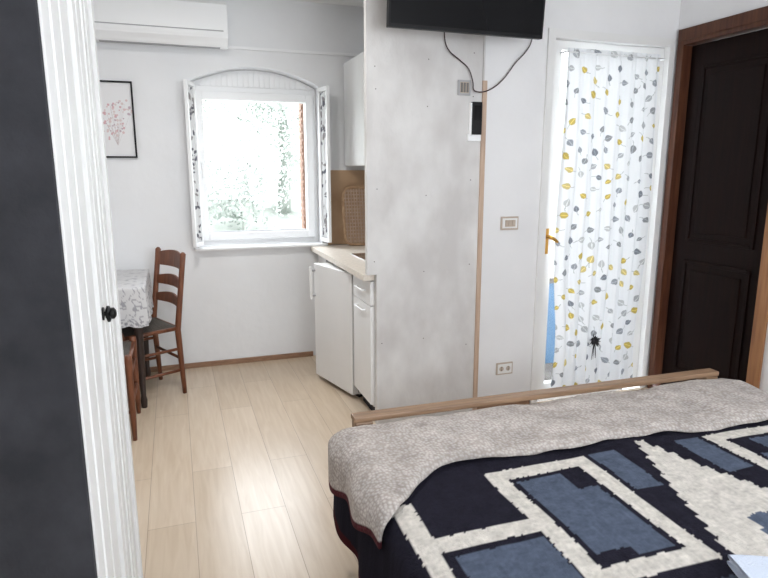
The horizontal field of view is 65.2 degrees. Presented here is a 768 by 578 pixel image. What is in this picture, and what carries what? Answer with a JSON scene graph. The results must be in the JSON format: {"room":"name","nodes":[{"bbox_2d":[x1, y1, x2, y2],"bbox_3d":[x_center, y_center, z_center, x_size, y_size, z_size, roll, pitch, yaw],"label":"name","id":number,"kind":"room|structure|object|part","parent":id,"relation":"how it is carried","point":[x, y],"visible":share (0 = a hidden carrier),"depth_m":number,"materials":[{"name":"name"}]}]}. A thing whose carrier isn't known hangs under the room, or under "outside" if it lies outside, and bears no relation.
{"room":"studio apartment","nodes":[
{"label":"studio apartment","id":0,"kind":"room"},
{"bbox_2d":[96,0,364,366],"bbox_3d":[-1.373,-0.720,4.616,2.960,2.820,0.360,-4,12,-19],"label":"wall","id":1,"kind":"structure","parent":0,"point":[239,303],"depth_m":4.46,"materials":[{"name":"paint"}]},
{"bbox_2d":[100,80,137,157],"bbox_3d":[-1.917,-1.167,4.128,0.375,0.515,0.020,-4,12,-19],"label":"framed picture","id":2,"kind":"object","parent":1,"relation":"attached to","point":[116,96],"visible":0.55,"depth_m":4.16,"materials":[{"name":"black paper"}]},
{"bbox_2d":[93,0,227,49],"bbox_3d":[-1.509,-1.798,4.039,0.870,0.292,0.209,-4,12,-19],"label":"air conditioner","id":3,"kind":"object","parent":1,"relation":"attached to","point":[179,23],"visible":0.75,"depth_m":3.97,"materials":[{"name":"white plastic"}]},
{"bbox_2d":[150,351,312,371],"bbox_3d":[-1.647,0.602,4.578,2.250,0.040,0.014,-4,12,-19],"label":"baseboard","id":4,"kind":"structure","parent":1,"relation":"attached to","point":[309,353],"depth_m":4.73,"materials":[{"name":"brown wood"}]},
{"bbox_2d":[190,70,326,250],"bbox_3d":[-0.964,-0.984,4.584,1.003,1.326,0.250,-4,12,-19],"label":"window","id":5,"kind":"structure","parent":1,"relation":"in","point":[239,85],"depth_m":4.61,"materials":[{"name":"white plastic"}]},
{"bbox_2d":[183,79,203,247],"bbox_3d":[-1.360,-0.881,4.297,0.024,1.160,0.152,1,11,4],"label":"window shutter","id":6,"kind":"object","parent":5,"relation":"attached to","point":[189,92],"visible":1,"depth_m":4.28,"materials":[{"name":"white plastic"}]},
{"bbox_3d":[-1.359,-0.882,4.298,0.015,1.090,0.108,1,11,4],"label":"print panel","id":7,"kind":"part","parent":6,"relation":"part of","materials":[{"name":"fabric"}]},
{"bbox_2d":[298,104,305,228],"bbox_3d":[-0.655,-0.998,4.914,0.047,1.150,0.135,-4,12,-19],"label":"shutter","id":8,"kind":"object","parent":5,"relation":"attached to","point":[300,108],"visible":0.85,"depth_m":4.88,"materials":[{"name":"wood"}]},
{"bbox_2d":[317,86,331,242],"bbox_3d":[-0.455,-0.940,4.594,0.024,1.159,0.162,-6,13,-29],"label":"window shutter","id":9,"kind":"object","parent":5,"relation":"attached to","point":[323,98],"visible":1,"depth_m":4.58,"materials":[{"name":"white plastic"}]},
{"bbox_3d":[-0.454,-0.941,4.596,0.015,1.090,0.116,-6,13,-29],"label":"print panel","id":10,"kind":"part","parent":9,"relation":"part of","materials":[{"name":"fabric"}]},
{"bbox_2d":[228,46,358,56],"bbox_3d":[-0.588,-1.769,4.482,1.130,0.020,0.015,-4,12,-19],"label":"trim","id":11,"kind":"structure","parent":1,"relation":"attached to","point":[229,47],"depth_m":4.44,"materials":[{"name":"white plastic"}]},
{"bbox_2d":[328,170,364,244],"bbox_3d":[-0.253,-0.655,4.823,0.412,0.588,0.011,-4,12,-19],"label":"backsplash panel","id":12,"kind":"object","parent":1,"relation":"attached to","point":[340,179],"visible":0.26,"depth_m":4.79,"materials":[{"name":"brown wood"}]},
{"bbox_2d":[343,51,364,165],"bbox_3d":[-0.009,-1.255,4.201,0.274,0.770,1.055,-4,12,-19],"label":"upper cabinet","id":13,"kind":"object","parent":1,"relation":"attached to","point":[354,142],"visible":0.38,"depth_m":4.38,"materials":[{"name":"white laminate"}]},
{"bbox_2d":[294,0,363,6],"bbox_3d":[0.217,-1.705,2.021,4.825,0.120,5.930,-4,12,-19],"label":"ceiling","id":14,"kind":"structure","parent":0,"point":[360,3],"depth_m":4.45,"materials":[{"name":"white paint"}]},
{"bbox_2d":[129,355,646,577],"bbox_3d":[0.203,1.093,2.462,4.325,0.100,5.330,-4,12,-19],"label":"floor","id":15,"kind":"structure","parent":0,"point":[231,476],"depth_m":3.04,"materials":[{"name":"laminate"}]},
{"bbox_2d":[0,0,142,577],"bbox_3d":[-0.865,0.152,1.161,0.652,2.250,0.738,-4,12,-19],"label":"wardrobe","id":16,"kind":"object","parent":15,"relation":"on","point":[68,502],"visible":1,"depth_m":0.91,"materials":[{"name":"laminate"}]},
{"bbox_2d":[123,336,140,440],"bbox_3d":[-1.695,0.358,3.421,0.506,0.970,0.452,-4,12,-19],"label":"dining chair","id":17,"kind":"object","parent":15,"relation":"on","point":[129,347],"visible":0.26,"depth_m":3.38,"materials":[{"name":"brown wood"}]},
{"bbox_2d":[133,327,150,407],"bbox_3d":[-2.039,0.343,3.944,0.935,0.795,0.720,-4,12,-19],"label":"dining table","id":18,"kind":"object","parent":15,"relation":"on","point":[144,369],"visible":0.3,"depth_m":3.81,"materials":[{"name":"brown wood"}]},
{"bbox_2d":[116,269,153,327],"bbox_3d":[-2.039,0.073,3.890,0.995,0.250,0.780,-4,12,-19],"label":"lace tablecloth","id":19,"kind":"object","parent":18,"relation":"on","point":[134,286],"visible":0.25,"depth_m":3.69,"materials":[{"name":"white fabric"}]},
{"bbox_2d":[121,247,186,408],"bbox_3d":[-1.620,0.234,4.046,0.506,0.970,0.452,-11,15,-43],"label":"dining chair","id":20,"kind":"object","parent":15,"relation":"on","point":[174,258],"visible":0.62,"depth_m":4.07,"materials":[{"name":"brown wood"}]},
{"bbox_2d":[309,262,362,396],"bbox_3d":[-0.188,0.257,4.223,0.482,0.855,0.525,-7,13,-33],"label":"mini fridge","id":21,"kind":"object","parent":15,"relation":"on","point":[333,294],"visible":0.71,"depth_m":4.08,"materials":[{"name":"white metal"}]},
{"bbox_2d":[311,245,374,409],"bbox_3d":[-0.087,0.216,4.274,0.557,0.916,1.418,-4,12,-19],"label":"kitchen base cabinet","id":22,"kind":"object","parent":15,"relation":"on","point":[349,258],"visible":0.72,"depth_m":3.71,"materials":[{"name":"white wood"}]},
{"bbox_2d":[342,186,364,245],"bbox_3d":[-0.186,-0.581,4.770,0.297,0.465,0.100,-4,12,-19],"label":"wicker tray","id":23,"kind":"object","parent":22,"relation":"on","point":[344,203],"visible":0.52,"depth_m":4.75,"materials":[{"name":"brown wicker"}]},
{"bbox_2d":[351,368,718,426],"bbox_3d":[1.030,0.694,1.645,1.770,1.000,2.080,-4,12,-17],"label":"bed","id":24,"kind":"object","parent":15,"relation":"on","point":[365,417],"visible":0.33,"depth_m":2.52,"materials":[{"name":"brown wood"}]},
{"bbox_2d":[333,420,767,577],"bbox_3d":[1.019,0.826,1.670,1.962,0.354,1.927,-4,12,-17],"label":"bedspread","id":25,"kind":"object","parent":24,"relation":"on","point":[664,504],"visible":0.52,"depth_m":1.73,"materials":[{"name":"fabric"}]},
{"bbox_2d":[328,378,767,548],"bbox_3d":[0.814,0.634,2.270,1.980,0.280,0.617,-4,12,-17],"label":"quilted throw","id":26,"kind":"object","parent":25,"relation":"on","point":[375,468],"visible":0.98,"depth_m":2.20,"materials":[{"name":"grey fabric"}]},
{"bbox_2d":[727,555,767,577],"bbox_3d":[1.004,0.678,1.355,0.340,0.033,0.210,0,11,1],"label":"folded towel","id":27,"kind":"object","parent":25,"relation":"on","point":[743,566],"visible":1,"depth_m":1.42,"materials":[{"name":"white fabric"}]},
{"bbox_2d":[364,0,483,423],"bbox_3d":[0.226,-0.539,3.445,0.692,2.720,0.039,-4,12,-19],"label":"wall partition","id":28,"kind":"structure","parent":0,"point":[422,170],"depth_m":3.44,"materials":[{"name":"grey paint"}]},
{"bbox_2d":[457,80,470,95],"bbox_3d":[0.452,-1.134,3.378,0.077,0.082,0.016,-4,12,-19],"label":"socket","id":29,"kind":"object","parent":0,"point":[464,86],"visible":1,"depth_m":3.37,"materials":[{"name":"grey plastic"}]},
{"bbox_2d":[477,0,680,396],"bbox_3d":[1.182,-0.572,3.865,1.363,2.820,0.199,-4,12,-19],"label":"wall","id":30,"kind":"structure","parent":0,"point":[515,106],"depth_m":3.63,"materials":[{"name":"white paint"}]},
{"bbox_2d":[386,0,545,39],"bbox_3d":[0.401,-1.578,3.126,0.875,0.501,0.285,-4,12,-19],"label":"television","id":31,"kind":"object","parent":30,"relation":"attached to","point":[524,19],"visible":1,"depth_m":3.06,"materials":[{"name":"black plastic"}]},
{"bbox_2d":[444,32,531,92],"bbox_3d":[0.596,-1.308,3.385,0.577,0.388,0.013,-4,12,-19],"label":"cable","id":32,"kind":"object","parent":31,"relation":"attached to","point":[444,32],"visible":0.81,"depth_m":3.40,"materials":[{"name":"black rubber"}]},
{"bbox_2d":[467,102,481,140],"bbox_3d":[0.519,-0.957,3.428,0.080,0.215,0.031,-4,12,-19],"label":"box","id":33,"kind":"object","parent":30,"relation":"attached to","point":[475,108],"visible":1,"depth_m":3.42,"materials":[{"name":"white plastic"}]},
{"bbox_2d":[472,80,487,409],"bbox_3d":[0.570,-0.207,3.622,0.028,2.000,0.042,-4,12,-19],"label":"trim","id":34,"kind":"structure","parent":30,"relation":"attached to","point":[484,83],"depth_m":3.58,"materials":[{"name":"brown wood"}]},
{"bbox_2d":[482,35,485,80],"bbox_3d":[0.562,-1.542,3.357,0.010,0.720,0.038,-4,12,-19],"label":"trim","id":35,"kind":"structure","parent":30,"relation":"attached to","point":[484,40],"depth_m":3.39,"materials":[{"name":"paint"}]},
{"bbox_2d":[477,401,528,408],"bbox_3d":[0.769,0.734,3.862,0.380,0.060,0.013,-4,12,-19],"label":"baseboard","id":36,"kind":"structure","parent":30,"relation":"attached to","point":[522,402],"depth_m":3.87,"materials":[{"name":"brown wood"}]},
{"bbox_2d":[496,361,512,374],"bbox_3d":[0.766,0.505,3.815,0.116,0.078,0.014,-4,12,-19],"label":"wall outlet","id":37,"kind":"object","parent":30,"relation":"attached to","point":[502,368],"depth_m":3.81,"materials":[{"name":"white plastic"}]},
{"bbox_2d":[500,216,518,229],"bbox_3d":[0.761,-0.398,3.633,0.118,0.080,0.017,-4,12,-19],"label":"light switch","id":38,"kind":"object","parent":30,"relation":"attached to","point":[507,223],"visible":1,"depth_m":3.63,"materials":[{"name":"beige plastic"}]},
{"bbox_2d":[529,28,674,403],"bbox_3d":[1.383,-0.418,3.889,0.927,2.310,0.142,-4,12,-19],"label":"door","id":39,"kind":"structure","parent":30,"relation":"in","point":[559,40],"depth_m":3.80,"materials":[{"name":"white paint"}]},
{"bbox_2d":[550,47,660,387],"bbox_3d":[1.409,-0.384,3.856,0.714,2.165,0.031,-4,12,-19],"label":"curtain","id":40,"kind":"object","parent":39,"relation":"hanging from","point":[605,178],"visible":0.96,"depth_m":3.83,"materials":[{"name":"white fabric"}]},
{"bbox_2d":[589,334,600,359],"bbox_3d":[1.381,0.377,3.964,0.090,0.178,0.055,-4,12,-19],"label":"tassel","id":41,"kind":"object","parent":40,"relation":"hanging from","point":[595,340],"depth_m":3.95,"materials":[{"name":"black fabric"}]},
{"bbox_2d":[560,50,665,60],"bbox_3d":[1.408,-1.425,3.669,0.739,0.012,0.056,-4,12,-19],"label":"curtain rod","id":42,"kind":"object","parent":39,"relation":"attached to","point":[566,51],"depth_m":3.63,"materials":[{"name":"white metal"}]},
{"bbox_2d":[537,363,622,401],"bbox_3d":[2.313,0.476,6.089,4.780,0.200,2.800,-4,12,-19],"label":"floor","id":43,"kind":"structure","parent":0,"point":[548,366],"depth_m":4.51,"materials":[{"name":"stone"}]},
{"bbox_2d":[545,275,554,363],"bbox_3d":[2.573,0.167,5.310,4.750,0.710,0.140,-4,12,-19],"label":"parapet","id":44,"kind":"object","parent":43,"relation":"on","point":[550,338],"visible":0.02,"depth_m":4.85,"materials":[{"name":"stone"}]},
{"bbox_2d":[648,0,767,391],"bbox_3d":[2.607,-0.251,2.246,0.250,2.820,4.250,-4,12,-19],"label":"wall","id":45,"kind":"structure","parent":0,"point":[692,12],"depth_m":3.53,"materials":[{"name":"paint"}]},
{"bbox_2d":[647,6,767,388],"bbox_3d":[2.037,-0.391,3.624,0.124,2.360,0.830,-4,12,-19],"label":"door","id":46,"kind":"structure","parent":45,"relation":"in","point":[711,303],"depth_m":3.64,"materials":[{"name":"brown wood"}]},
{"label":"outside","id":47,"kind":"structure","parent":0,"visible":0},
{"bbox_2d":[202,54,567,274],"bbox_3d":[-3.473,-2.538,12.836,26.000,9.442,14.000,-4,12,-19],"label":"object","id":48,"kind":"structure","parent":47,"point":[285,222],"depth_m":13.43,"materials":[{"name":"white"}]},
{"bbox_2d":[202,100,301,230],"bbox_3d":[-1.753,-1.834,11.516,7.630,6.738,4.926,-4,12,-19],"label":"trees","id":49,"kind":"object","parent":48,"relation":"on","point":[284,163],"visible":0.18,"depth_m":11.07,"materials":[{"name":"green plant"}]}
]}

